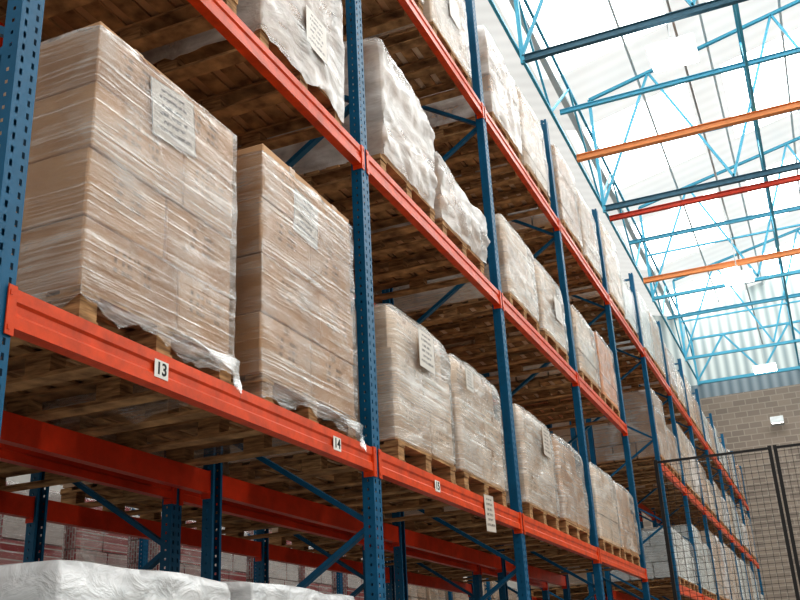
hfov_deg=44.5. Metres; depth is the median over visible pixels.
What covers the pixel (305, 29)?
load
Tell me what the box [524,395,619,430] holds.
wooden pallet
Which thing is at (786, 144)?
roof truss
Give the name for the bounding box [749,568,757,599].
load
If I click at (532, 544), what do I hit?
wooden pallet
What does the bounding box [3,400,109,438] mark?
load
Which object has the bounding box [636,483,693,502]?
wooden pallet
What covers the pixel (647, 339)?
load
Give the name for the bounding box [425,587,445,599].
load
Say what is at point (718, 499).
load
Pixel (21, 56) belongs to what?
upright
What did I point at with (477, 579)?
frame
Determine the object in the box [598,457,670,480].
wooden pallet
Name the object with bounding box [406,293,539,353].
wooden pallet
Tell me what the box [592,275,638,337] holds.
load
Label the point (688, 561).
load
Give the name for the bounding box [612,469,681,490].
wooden pallet
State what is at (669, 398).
frame
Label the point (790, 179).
tie beam
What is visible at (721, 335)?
roof truss
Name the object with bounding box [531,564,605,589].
load
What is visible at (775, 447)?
fence panel
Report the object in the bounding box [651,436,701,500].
load
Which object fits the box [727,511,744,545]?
load
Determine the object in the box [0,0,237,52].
wooden pallet
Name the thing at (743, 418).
wall
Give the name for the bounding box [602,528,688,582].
load
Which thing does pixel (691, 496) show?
beam
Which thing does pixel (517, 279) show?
load
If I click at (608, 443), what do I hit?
load
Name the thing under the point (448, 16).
load
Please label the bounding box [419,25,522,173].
load
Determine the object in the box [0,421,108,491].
wooden pallet
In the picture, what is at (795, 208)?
tie beam
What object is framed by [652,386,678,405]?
wooden pallet
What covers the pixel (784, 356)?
cladding
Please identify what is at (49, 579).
load
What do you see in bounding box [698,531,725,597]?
load
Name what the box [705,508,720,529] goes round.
beam
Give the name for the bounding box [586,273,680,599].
frame
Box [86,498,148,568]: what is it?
frame
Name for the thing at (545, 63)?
gutter
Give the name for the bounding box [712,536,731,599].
load
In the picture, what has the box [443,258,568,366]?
load
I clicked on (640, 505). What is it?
beam
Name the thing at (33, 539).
frame
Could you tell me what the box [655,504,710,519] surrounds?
wooden pallet
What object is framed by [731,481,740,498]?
beam
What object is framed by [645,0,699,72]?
lamp
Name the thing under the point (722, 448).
load
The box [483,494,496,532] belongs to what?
paper sign
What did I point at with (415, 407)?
load
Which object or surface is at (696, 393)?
frame
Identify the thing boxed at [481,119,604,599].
frame
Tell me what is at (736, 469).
load
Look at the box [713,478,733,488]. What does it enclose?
wooden pallet
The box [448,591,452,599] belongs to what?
frame
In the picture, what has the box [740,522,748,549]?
load
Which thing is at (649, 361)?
beam
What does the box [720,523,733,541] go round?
beam
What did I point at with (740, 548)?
beam
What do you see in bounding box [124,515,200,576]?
load
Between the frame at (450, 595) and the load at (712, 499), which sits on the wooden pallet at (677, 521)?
the load at (712, 499)
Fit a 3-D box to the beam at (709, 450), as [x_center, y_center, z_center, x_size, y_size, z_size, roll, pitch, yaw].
[7.934,3.975,24.776,0.067,0.165,2.748,-12,-23,21]
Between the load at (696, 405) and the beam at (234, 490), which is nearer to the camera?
the beam at (234, 490)
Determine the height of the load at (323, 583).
0.906 m
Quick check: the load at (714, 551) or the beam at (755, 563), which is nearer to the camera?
the load at (714, 551)
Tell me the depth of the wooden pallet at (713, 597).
19.16 m
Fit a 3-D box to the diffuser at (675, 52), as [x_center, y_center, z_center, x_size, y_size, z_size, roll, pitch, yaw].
[4.974,-4.457,17.809,0.799,0.030,0.799,-12,-23,21]
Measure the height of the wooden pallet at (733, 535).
0.132 m
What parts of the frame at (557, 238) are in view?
upright post, upright post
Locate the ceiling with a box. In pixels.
[520,0,799,314]
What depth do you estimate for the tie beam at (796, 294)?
33.03 m
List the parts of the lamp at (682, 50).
suspension rod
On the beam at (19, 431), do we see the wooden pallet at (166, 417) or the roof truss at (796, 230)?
the wooden pallet at (166, 417)
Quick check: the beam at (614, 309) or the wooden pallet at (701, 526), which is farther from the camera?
the wooden pallet at (701, 526)
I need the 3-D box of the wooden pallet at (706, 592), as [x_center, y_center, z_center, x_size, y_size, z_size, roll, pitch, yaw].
[5.159,5.562,18.387,1.180,0.132,0.970,-11,-23,21]
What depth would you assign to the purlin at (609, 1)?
28.28 m
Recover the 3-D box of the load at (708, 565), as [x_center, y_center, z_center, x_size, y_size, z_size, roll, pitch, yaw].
[5.599,5.417,19.606,1.234,0.968,1.127,-12,-23,21]
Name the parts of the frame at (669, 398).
upright post, upright post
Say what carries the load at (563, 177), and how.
on the wooden pallet at (526, 236)
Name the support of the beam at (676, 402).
attached to the frame at (679, 363)
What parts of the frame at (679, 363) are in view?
upright post, upright post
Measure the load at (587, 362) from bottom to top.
0.838 m
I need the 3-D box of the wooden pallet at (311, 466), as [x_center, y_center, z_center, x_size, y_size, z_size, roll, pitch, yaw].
[-0.353,1.152,6.413,1.180,0.132,0.970,-12,-23,21]
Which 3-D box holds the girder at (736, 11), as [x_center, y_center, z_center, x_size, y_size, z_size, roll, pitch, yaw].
[8.275,-4.552,22.942,0.060,2.060,40.829,-12,-23,21]
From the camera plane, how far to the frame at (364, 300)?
5.68 m
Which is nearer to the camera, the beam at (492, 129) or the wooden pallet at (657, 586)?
the beam at (492, 129)
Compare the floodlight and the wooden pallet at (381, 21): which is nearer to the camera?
the wooden pallet at (381, 21)
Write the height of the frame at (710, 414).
7.900 m
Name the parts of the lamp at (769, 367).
suspension rod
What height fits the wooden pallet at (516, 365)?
0.132 m
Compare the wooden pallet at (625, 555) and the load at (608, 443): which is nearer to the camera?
the wooden pallet at (625, 555)
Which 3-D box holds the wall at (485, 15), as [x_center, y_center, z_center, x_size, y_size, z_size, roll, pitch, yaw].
[-1.060,-7.091,23.995,7.750,2.000,48.000,-12,-23,21]
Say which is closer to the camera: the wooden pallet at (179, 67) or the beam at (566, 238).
the wooden pallet at (179, 67)
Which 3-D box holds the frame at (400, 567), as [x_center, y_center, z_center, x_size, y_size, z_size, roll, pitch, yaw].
[0.403,0.672,8.482,1.155,7.900,0.140,-12,-23,21]
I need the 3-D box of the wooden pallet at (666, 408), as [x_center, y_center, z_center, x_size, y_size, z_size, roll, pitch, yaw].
[5.441,2.389,20.796,1.180,0.132,0.970,-12,-23,21]
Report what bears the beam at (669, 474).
attached to the frame at (642, 362)
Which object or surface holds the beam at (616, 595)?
attached to the frame at (642, 362)
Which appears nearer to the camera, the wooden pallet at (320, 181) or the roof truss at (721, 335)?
the wooden pallet at (320, 181)
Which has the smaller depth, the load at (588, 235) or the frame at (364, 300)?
the frame at (364, 300)
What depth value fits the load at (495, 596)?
25.02 m
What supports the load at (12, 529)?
on the wooden pallet
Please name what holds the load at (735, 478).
on the wooden pallet at (734, 484)
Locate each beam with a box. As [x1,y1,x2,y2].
[0,22,11,47]
[0,410,210,499]
[0,443,176,504]
[0,490,34,523]
[3,283,376,477]
[42,500,260,561]
[179,489,369,545]
[187,0,364,170]
[216,475,398,546]
[265,544,389,582]
[363,150,501,308]
[378,449,522,533]
[378,541,479,574]
[394,572,471,596]
[398,0,484,118]
[401,529,501,572]
[480,566,547,590]
[484,106,559,230]
[492,392,498,406]
[501,293,578,386]
[505,560,566,588]
[522,513,599,563]
[559,220,609,304]
[560,47,799,114]
[576,100,799,162]
[578,373,627,435]
[599,548,647,581]
[609,174,799,221]
[609,295,644,356]
[612,590,638,599]
[629,205,799,244]
[637,500,654,519]
[643,248,799,283]
[644,348,671,395]
[661,463,686,495]
[667,293,799,319]
[671,390,691,425]
[679,585,702,599]
[686,488,705,514]
[691,420,707,449]
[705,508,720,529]
[707,444,720,468]
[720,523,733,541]
[721,466,731,484]
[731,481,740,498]
[733,537,743,552]
[741,496,748,510]
[743,548,751,560]
[751,556,758,568]
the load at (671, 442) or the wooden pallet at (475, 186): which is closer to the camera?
the wooden pallet at (475, 186)
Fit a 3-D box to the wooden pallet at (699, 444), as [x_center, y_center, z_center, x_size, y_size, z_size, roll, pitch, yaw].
[7.178,3.779,24.569,1.180,0.132,0.970,-11,-23,21]
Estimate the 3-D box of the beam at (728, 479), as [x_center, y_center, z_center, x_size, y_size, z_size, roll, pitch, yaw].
[9.036,4.857,27.171,0.067,0.165,2.748,-12,-23,21]
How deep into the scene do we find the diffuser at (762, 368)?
36.87 m
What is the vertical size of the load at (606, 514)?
0.858 m
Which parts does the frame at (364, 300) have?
upright post, upright post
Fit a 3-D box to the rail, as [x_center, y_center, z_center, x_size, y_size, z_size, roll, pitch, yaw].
[5.702,-5.799,20.406,0.050,0.050,48.000,-12,-23,21]
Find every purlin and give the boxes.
[607,0,719,301]
[696,0,762,284]
[777,0,799,199]
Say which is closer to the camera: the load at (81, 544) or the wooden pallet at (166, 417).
the wooden pallet at (166, 417)
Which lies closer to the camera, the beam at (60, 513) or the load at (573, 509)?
the beam at (60, 513)
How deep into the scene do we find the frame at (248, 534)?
14.85 m
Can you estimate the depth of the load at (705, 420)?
24.42 m
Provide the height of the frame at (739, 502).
7.900 m
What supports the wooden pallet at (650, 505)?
on the beam at (640, 505)
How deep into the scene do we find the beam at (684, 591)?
16.02 m
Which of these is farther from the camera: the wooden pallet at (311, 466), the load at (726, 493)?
the load at (726, 493)
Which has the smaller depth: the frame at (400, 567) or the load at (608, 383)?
the frame at (400, 567)
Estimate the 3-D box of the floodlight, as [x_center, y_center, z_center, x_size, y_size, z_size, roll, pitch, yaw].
[15.256,4.926,39.529,0.500,0.403,0.681,-12,-23,21]
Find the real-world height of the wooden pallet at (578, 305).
0.132 m
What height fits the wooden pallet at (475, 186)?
0.132 m
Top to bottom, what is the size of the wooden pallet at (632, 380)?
0.132 m
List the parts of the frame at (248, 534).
upright post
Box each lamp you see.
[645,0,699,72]
[721,210,754,285]
[752,315,776,373]
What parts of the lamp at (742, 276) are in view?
suspension rod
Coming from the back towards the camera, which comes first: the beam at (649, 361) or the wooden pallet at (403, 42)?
the beam at (649, 361)
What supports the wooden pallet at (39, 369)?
on the beam at (19, 431)
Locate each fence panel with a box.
[653,445,799,599]
[773,443,799,585]
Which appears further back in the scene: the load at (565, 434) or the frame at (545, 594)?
the load at (565, 434)
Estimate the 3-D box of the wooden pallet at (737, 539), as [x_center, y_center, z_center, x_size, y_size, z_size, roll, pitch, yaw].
[8.842,6.807,27.285,1.180,0.132,0.970,-12,-23,21]
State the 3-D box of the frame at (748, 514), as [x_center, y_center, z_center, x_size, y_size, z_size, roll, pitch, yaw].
[11.429,9.492,32.430,1.155,7.900,0.140,-12,-23,21]
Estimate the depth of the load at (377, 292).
9.58 m
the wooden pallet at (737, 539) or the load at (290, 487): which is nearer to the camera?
the load at (290, 487)
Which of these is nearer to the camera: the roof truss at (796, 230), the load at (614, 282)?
the load at (614, 282)
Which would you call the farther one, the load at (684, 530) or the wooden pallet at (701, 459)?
the wooden pallet at (701, 459)
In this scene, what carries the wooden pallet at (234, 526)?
on the beam at (189, 498)
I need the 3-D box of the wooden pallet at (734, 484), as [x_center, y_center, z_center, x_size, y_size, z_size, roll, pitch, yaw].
[9.852,5.918,30.375,1.180,0.132,0.970,-12,-23,21]
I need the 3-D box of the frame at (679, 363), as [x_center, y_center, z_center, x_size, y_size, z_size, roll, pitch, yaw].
[5.916,5.082,20.456,1.155,7.900,0.140,-12,-23,21]
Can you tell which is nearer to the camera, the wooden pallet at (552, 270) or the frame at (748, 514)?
the wooden pallet at (552, 270)
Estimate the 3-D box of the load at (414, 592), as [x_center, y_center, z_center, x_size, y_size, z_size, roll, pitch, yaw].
[-0.179,6.154,20.627,1.211,0.907,1.006,-12,-23,21]
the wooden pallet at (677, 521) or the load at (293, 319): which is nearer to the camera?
the load at (293, 319)
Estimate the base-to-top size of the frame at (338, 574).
7.900 m
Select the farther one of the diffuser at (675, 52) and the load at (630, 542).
the diffuser at (675, 52)
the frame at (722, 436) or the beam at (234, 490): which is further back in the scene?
the frame at (722, 436)
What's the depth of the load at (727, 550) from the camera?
23.23 m
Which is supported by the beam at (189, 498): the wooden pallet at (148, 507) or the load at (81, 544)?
the wooden pallet at (148, 507)
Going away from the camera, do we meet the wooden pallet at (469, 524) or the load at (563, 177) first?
the wooden pallet at (469, 524)
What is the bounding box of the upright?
[0,0,44,434]
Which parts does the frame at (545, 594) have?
upright post, upright post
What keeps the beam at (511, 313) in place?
attached to the frame at (400, 567)
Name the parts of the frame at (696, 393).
upright post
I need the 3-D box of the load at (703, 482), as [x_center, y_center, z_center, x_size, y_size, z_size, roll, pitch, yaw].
[6.142,4.150,21.683,1.238,0.968,1.122,-11,-23,20]
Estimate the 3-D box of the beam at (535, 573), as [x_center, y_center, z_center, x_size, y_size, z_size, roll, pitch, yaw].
[1.635,3.310,11.785,0.067,0.165,2.748,-12,-23,21]
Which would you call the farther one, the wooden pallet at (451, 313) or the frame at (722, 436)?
the frame at (722, 436)
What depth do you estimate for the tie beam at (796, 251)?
28.83 m
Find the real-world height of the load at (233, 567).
0.906 m
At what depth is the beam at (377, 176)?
7.05 m
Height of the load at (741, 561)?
1.357 m
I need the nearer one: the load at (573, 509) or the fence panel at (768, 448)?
the load at (573, 509)
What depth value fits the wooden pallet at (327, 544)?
9.24 m
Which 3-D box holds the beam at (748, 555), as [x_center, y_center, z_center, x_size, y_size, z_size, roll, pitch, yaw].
[10.232,7.510,28.870,0.067,0.165,2.748,-12,-23,21]
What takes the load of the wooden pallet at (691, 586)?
on the beam at (616, 595)
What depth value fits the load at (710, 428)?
25.53 m
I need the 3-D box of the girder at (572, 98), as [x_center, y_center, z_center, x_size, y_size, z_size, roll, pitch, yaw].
[4.608,-3.805,24.355,0.060,2.060,40.829,-12,-23,21]
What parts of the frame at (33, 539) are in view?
upright post, upright post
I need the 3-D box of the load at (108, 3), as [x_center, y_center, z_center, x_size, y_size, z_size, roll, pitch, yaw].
[-1.575,-2.009,4.912,1.255,0.948,1.053,-11,-23,20]
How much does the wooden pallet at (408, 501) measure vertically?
0.132 m
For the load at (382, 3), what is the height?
1.065 m
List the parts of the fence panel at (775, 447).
fence rail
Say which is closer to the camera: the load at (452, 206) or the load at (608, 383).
the load at (452, 206)
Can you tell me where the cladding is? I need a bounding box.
[652,267,799,385]
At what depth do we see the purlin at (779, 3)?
28.32 m
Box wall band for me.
[689,370,799,398]
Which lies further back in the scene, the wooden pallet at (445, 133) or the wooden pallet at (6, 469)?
the wooden pallet at (445, 133)
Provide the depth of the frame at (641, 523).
20.87 m
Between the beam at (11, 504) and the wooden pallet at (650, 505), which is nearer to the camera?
the beam at (11, 504)
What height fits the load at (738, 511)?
1.368 m
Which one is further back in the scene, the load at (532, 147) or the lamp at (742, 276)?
the lamp at (742, 276)
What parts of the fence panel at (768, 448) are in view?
fence post, fence rail, fence post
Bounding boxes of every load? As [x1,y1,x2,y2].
[0,0,184,39]
[0,21,241,410]
[0,481,65,564]
[0,560,230,599]
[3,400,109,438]
[54,143,366,458]
[61,445,264,488]
[62,497,131,567]
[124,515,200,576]
[141,0,344,147]
[182,486,296,509]
[215,527,247,581]
[220,581,354,599]
[228,303,455,484]
[246,529,299,585]
[269,37,437,221]
[269,513,418,532]
[297,546,332,593]
[313,354,507,504]
[331,555,363,599]
[333,0,423,25]
[349,150,490,283]
[353,290,385,310]
[364,0,471,88]
[393,214,539,340]
[395,570,426,599]
[404,404,559,524]
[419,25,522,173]
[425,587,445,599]
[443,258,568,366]
[444,580,468,599]
[454,85,549,210]
[473,434,589,541]
[482,578,499,599]
[489,305,600,400]
[504,462,621,554]
[508,144,582,259]
[508,588,517,599]
[522,331,619,420]
[531,481,640,556]
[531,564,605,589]
[544,188,601,287]
[545,420,588,461]
[557,219,625,320]
[584,389,671,473]
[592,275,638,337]
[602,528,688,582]
[608,289,655,363]
[620,310,666,382]
[622,341,678,398]
[622,426,681,484]
[635,423,693,492]
[641,524,709,590]
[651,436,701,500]
[652,537,698,584]
[655,460,710,511]
[662,365,687,412]
[663,375,696,426]
[673,477,716,519]
[674,480,724,524]
[682,396,703,434]
[689,411,711,448]
[696,421,716,458]
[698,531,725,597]
[699,541,716,593]
[700,424,723,468]
[711,495,729,531]
[712,442,728,475]
[712,490,735,537]
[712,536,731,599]
[713,447,734,483]
[718,496,739,540]
[719,543,737,599]
[726,449,737,486]
[727,469,742,492]
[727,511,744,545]
[728,548,741,599]
[735,465,745,499]
[736,509,753,554]
[736,555,746,599]
[737,558,749,598]
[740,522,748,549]
[744,514,756,557]
[745,563,754,599]
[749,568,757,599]
[755,579,760,599]
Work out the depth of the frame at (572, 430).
15.87 m
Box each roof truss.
[514,0,747,64]
[587,0,799,212]
[638,136,799,301]
[672,227,799,361]
[691,320,799,385]
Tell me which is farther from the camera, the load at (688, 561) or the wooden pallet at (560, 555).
the load at (688, 561)
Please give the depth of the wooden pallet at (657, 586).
15.86 m
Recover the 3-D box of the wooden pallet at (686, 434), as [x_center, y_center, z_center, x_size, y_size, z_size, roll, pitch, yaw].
[6.544,3.272,23.190,1.180,0.132,0.970,-12,-23,21]
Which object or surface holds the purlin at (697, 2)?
attached to the cladding
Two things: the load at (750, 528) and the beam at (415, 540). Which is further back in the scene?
the load at (750, 528)
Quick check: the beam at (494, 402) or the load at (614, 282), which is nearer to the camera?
the beam at (494, 402)
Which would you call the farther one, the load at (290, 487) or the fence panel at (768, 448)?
the fence panel at (768, 448)
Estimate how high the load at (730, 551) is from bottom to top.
1.356 m
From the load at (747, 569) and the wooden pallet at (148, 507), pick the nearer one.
the wooden pallet at (148, 507)
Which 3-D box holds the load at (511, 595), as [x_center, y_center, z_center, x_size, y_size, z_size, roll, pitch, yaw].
[2.495,8.292,26.433,1.208,0.906,1.003,-11,-23,20]
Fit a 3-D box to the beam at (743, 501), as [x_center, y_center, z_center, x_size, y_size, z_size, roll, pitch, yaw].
[11.241,6.621,31.960,0.067,0.165,2.748,-12,-23,21]
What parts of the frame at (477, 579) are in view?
upright post, upright post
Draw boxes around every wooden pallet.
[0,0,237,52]
[0,284,232,421]
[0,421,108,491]
[60,373,356,466]
[60,471,264,521]
[147,23,341,150]
[166,495,340,539]
[229,439,456,503]
[269,523,391,555]
[301,153,434,245]
[319,471,507,522]
[329,548,428,565]
[331,0,422,42]
[349,220,484,301]
[379,21,470,105]
[391,559,471,576]
[405,503,559,542]
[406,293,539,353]
[431,113,521,182]
[431,568,497,582]
[447,330,568,380]
[453,521,590,554]
[457,165,550,220]
[492,371,600,411]
[504,539,620,566]
[518,222,582,267]
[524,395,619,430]
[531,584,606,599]
[534,550,640,574]
[541,256,601,297]
[552,592,589,599]
[561,295,624,328]
[589,319,638,347]
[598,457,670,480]
[605,577,689,593]
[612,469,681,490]
[617,347,655,374]
[620,365,665,391]
[626,582,698,597]
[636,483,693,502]
[642,493,701,510]
[650,588,709,599]
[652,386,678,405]
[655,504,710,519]
[656,592,716,599]
[661,400,686,418]
[664,417,696,432]
[669,511,716,525]
[676,520,724,530]
[682,428,703,442]
[689,442,711,454]
[692,450,716,463]
[701,461,723,473]
[702,468,728,479]
[703,525,729,535]
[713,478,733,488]
[716,533,735,542]
[717,484,737,493]
[718,538,740,546]
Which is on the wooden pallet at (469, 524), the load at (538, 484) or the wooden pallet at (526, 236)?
the load at (538, 484)
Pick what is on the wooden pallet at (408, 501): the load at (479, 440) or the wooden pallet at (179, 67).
the load at (479, 440)
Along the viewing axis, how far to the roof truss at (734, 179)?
24.64 m
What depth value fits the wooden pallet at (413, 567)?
11.76 m
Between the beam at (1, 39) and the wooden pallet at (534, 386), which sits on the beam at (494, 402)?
the wooden pallet at (534, 386)
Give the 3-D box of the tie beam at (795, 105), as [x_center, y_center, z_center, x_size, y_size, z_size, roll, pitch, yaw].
[15.790,-5.631,17.906,25.600,0.151,0.119,-12,-23,21]
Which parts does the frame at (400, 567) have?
upright post, upright post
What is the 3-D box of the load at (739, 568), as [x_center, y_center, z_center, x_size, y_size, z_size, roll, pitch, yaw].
[8.430,7.504,25.848,1.239,1.368,1.123,-11,-23,20]
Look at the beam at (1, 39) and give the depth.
4.81 m
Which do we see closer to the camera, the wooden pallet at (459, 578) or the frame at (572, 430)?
the wooden pallet at (459, 578)
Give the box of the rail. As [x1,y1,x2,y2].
[666,0,762,343]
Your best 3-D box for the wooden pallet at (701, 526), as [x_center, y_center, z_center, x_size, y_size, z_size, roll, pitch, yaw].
[7.271,5.550,23.874,1.180,0.132,0.970,-11,-23,20]
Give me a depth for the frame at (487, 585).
24.58 m
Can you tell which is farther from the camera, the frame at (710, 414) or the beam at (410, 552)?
the frame at (710, 414)
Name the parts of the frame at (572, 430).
upright post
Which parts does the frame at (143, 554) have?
upright post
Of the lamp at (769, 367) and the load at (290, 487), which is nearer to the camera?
the load at (290, 487)
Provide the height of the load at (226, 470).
1.007 m
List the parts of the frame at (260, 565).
upright post, upright post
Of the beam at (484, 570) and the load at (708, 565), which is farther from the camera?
the load at (708, 565)
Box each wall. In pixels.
[6,474,517,599]
[465,0,671,315]
[579,384,799,599]
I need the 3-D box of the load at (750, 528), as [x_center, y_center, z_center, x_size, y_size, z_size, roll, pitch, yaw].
[11.010,7.866,32.351,1.239,1.368,1.123,-12,-23,21]
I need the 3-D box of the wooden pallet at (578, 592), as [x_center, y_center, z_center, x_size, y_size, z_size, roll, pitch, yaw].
[3.287,5.307,17.486,1.180,0.132,0.970,-12,-23,21]
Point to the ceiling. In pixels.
(591, 70)
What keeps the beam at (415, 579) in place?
attached to the frame at (545, 594)
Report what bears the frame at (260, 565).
on the floor
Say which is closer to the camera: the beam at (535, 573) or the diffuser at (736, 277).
the beam at (535, 573)
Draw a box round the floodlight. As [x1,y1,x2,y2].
[770,415,784,426]
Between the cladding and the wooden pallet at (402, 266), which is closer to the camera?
the wooden pallet at (402, 266)
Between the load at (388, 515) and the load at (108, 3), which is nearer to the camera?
the load at (108, 3)
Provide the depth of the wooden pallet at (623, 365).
17.29 m
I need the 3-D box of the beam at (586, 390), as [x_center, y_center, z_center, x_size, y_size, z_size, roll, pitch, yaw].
[2.514,1.336,12.107,0.067,0.165,2.748,-12,-23,21]
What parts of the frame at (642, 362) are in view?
upright post, upright post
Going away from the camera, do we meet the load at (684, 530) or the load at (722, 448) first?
the load at (684, 530)
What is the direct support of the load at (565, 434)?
on the wooden pallet
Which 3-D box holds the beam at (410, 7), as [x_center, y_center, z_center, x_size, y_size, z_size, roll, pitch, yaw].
[0.216,-2.199,8.013,0.067,0.165,2.748,-12,-23,21]
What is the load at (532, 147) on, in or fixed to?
on the wooden pallet at (475, 186)
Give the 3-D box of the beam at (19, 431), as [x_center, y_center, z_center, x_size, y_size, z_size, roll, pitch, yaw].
[-1.673,0.664,4.600,0.067,0.165,2.748,-12,-23,21]
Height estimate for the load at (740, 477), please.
1.056 m
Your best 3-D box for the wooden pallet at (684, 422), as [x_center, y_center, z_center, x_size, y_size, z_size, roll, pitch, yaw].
[6.076,2.897,22.174,1.180,0.132,0.970,-12,-23,21]
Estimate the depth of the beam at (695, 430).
22.39 m
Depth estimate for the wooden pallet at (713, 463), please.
26.76 m
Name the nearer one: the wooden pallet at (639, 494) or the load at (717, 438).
the wooden pallet at (639, 494)
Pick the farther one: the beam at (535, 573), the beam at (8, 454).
the beam at (535, 573)
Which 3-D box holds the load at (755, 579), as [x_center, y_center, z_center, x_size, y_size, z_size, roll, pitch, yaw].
[10.639,9.366,30.598,1.212,1.156,1.103,-11,-23,20]
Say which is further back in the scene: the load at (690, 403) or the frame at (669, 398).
the load at (690, 403)
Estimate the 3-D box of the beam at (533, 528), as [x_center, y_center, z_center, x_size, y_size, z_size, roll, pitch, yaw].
[1.504,2.230,9.015,0.067,0.165,2.748,-12,-23,21]
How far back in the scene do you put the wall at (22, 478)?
16.72 m
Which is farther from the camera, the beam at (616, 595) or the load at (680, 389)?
the load at (680, 389)
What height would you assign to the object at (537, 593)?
0.132 m
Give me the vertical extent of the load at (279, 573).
1.107 m
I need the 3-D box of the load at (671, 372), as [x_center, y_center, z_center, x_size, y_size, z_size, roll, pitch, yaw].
[4.941,1.481,19.992,1.263,1.003,1.156,-11,-23,20]
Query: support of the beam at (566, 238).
attached to the frame at (629, 468)
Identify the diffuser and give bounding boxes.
[647,37,698,72]
[723,271,753,285]
[753,364,776,373]
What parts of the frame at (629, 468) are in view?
upright post, upright post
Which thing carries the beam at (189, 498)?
attached to the frame at (33, 539)
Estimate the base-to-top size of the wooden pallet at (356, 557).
0.132 m
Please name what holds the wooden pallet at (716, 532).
on the beam at (723, 530)
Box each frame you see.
[23,452,181,572]
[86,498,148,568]
[201,0,385,599]
[247,530,255,582]
[256,308,371,599]
[336,572,342,593]
[382,0,530,599]
[384,557,482,599]
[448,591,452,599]
[467,576,549,599]
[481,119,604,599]
[484,578,490,599]
[529,421,594,599]
[546,209,650,599]
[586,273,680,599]
[625,321,701,599]
[639,510,643,529]
[651,358,719,599]
[672,388,732,599]
[699,413,742,599]
[715,434,751,598]
[729,451,758,599]
[736,466,764,599]
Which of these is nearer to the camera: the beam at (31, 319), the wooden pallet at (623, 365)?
the beam at (31, 319)
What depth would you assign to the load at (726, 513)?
25.03 m
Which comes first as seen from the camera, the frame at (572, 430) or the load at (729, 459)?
the frame at (572, 430)
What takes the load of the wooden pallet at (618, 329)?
on the beam
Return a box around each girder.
[488,0,699,380]
[732,4,799,365]
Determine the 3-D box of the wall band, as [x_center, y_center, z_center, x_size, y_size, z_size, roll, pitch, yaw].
[20.749,2.289,38.477,34.000,0.600,0.200,-12,-23,21]
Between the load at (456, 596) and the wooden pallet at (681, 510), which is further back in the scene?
the load at (456, 596)
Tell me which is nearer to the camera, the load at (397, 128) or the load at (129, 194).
the load at (129, 194)
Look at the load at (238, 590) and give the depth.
4.30 m
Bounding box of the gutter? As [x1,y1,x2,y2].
[509,0,677,319]
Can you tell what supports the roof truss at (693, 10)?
attached to the wall
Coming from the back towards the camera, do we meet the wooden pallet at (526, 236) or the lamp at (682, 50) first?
the lamp at (682, 50)
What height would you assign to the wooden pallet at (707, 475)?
0.132 m
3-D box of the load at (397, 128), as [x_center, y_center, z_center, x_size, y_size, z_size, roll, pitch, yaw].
[-0.498,-1.180,7.265,1.306,1.016,1.024,-11,-23,20]
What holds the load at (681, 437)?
on the wooden pallet at (639, 494)
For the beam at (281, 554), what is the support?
attached to the frame at (477, 579)
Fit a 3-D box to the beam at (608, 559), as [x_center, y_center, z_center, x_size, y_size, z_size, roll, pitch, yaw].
[2.607,3.112,11.410,0.067,0.165,2.748,-12,-23,21]
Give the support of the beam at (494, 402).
attached to the frame at (557, 238)
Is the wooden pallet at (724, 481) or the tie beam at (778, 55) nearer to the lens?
the tie beam at (778, 55)
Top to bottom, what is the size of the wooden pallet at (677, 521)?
0.132 m
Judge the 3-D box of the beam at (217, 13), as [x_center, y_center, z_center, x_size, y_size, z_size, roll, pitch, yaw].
[-0.794,-1.310,4.923,0.067,0.165,2.748,-12,-23,21]
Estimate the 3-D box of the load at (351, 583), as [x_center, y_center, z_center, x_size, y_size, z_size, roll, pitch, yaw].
[-1.280,5.272,18.233,1.208,0.907,1.004,-12,-23,21]
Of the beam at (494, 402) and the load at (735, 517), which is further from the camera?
the load at (735, 517)
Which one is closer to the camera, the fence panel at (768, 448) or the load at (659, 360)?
the fence panel at (768, 448)
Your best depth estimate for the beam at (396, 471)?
6.26 m
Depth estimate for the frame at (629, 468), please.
13.41 m

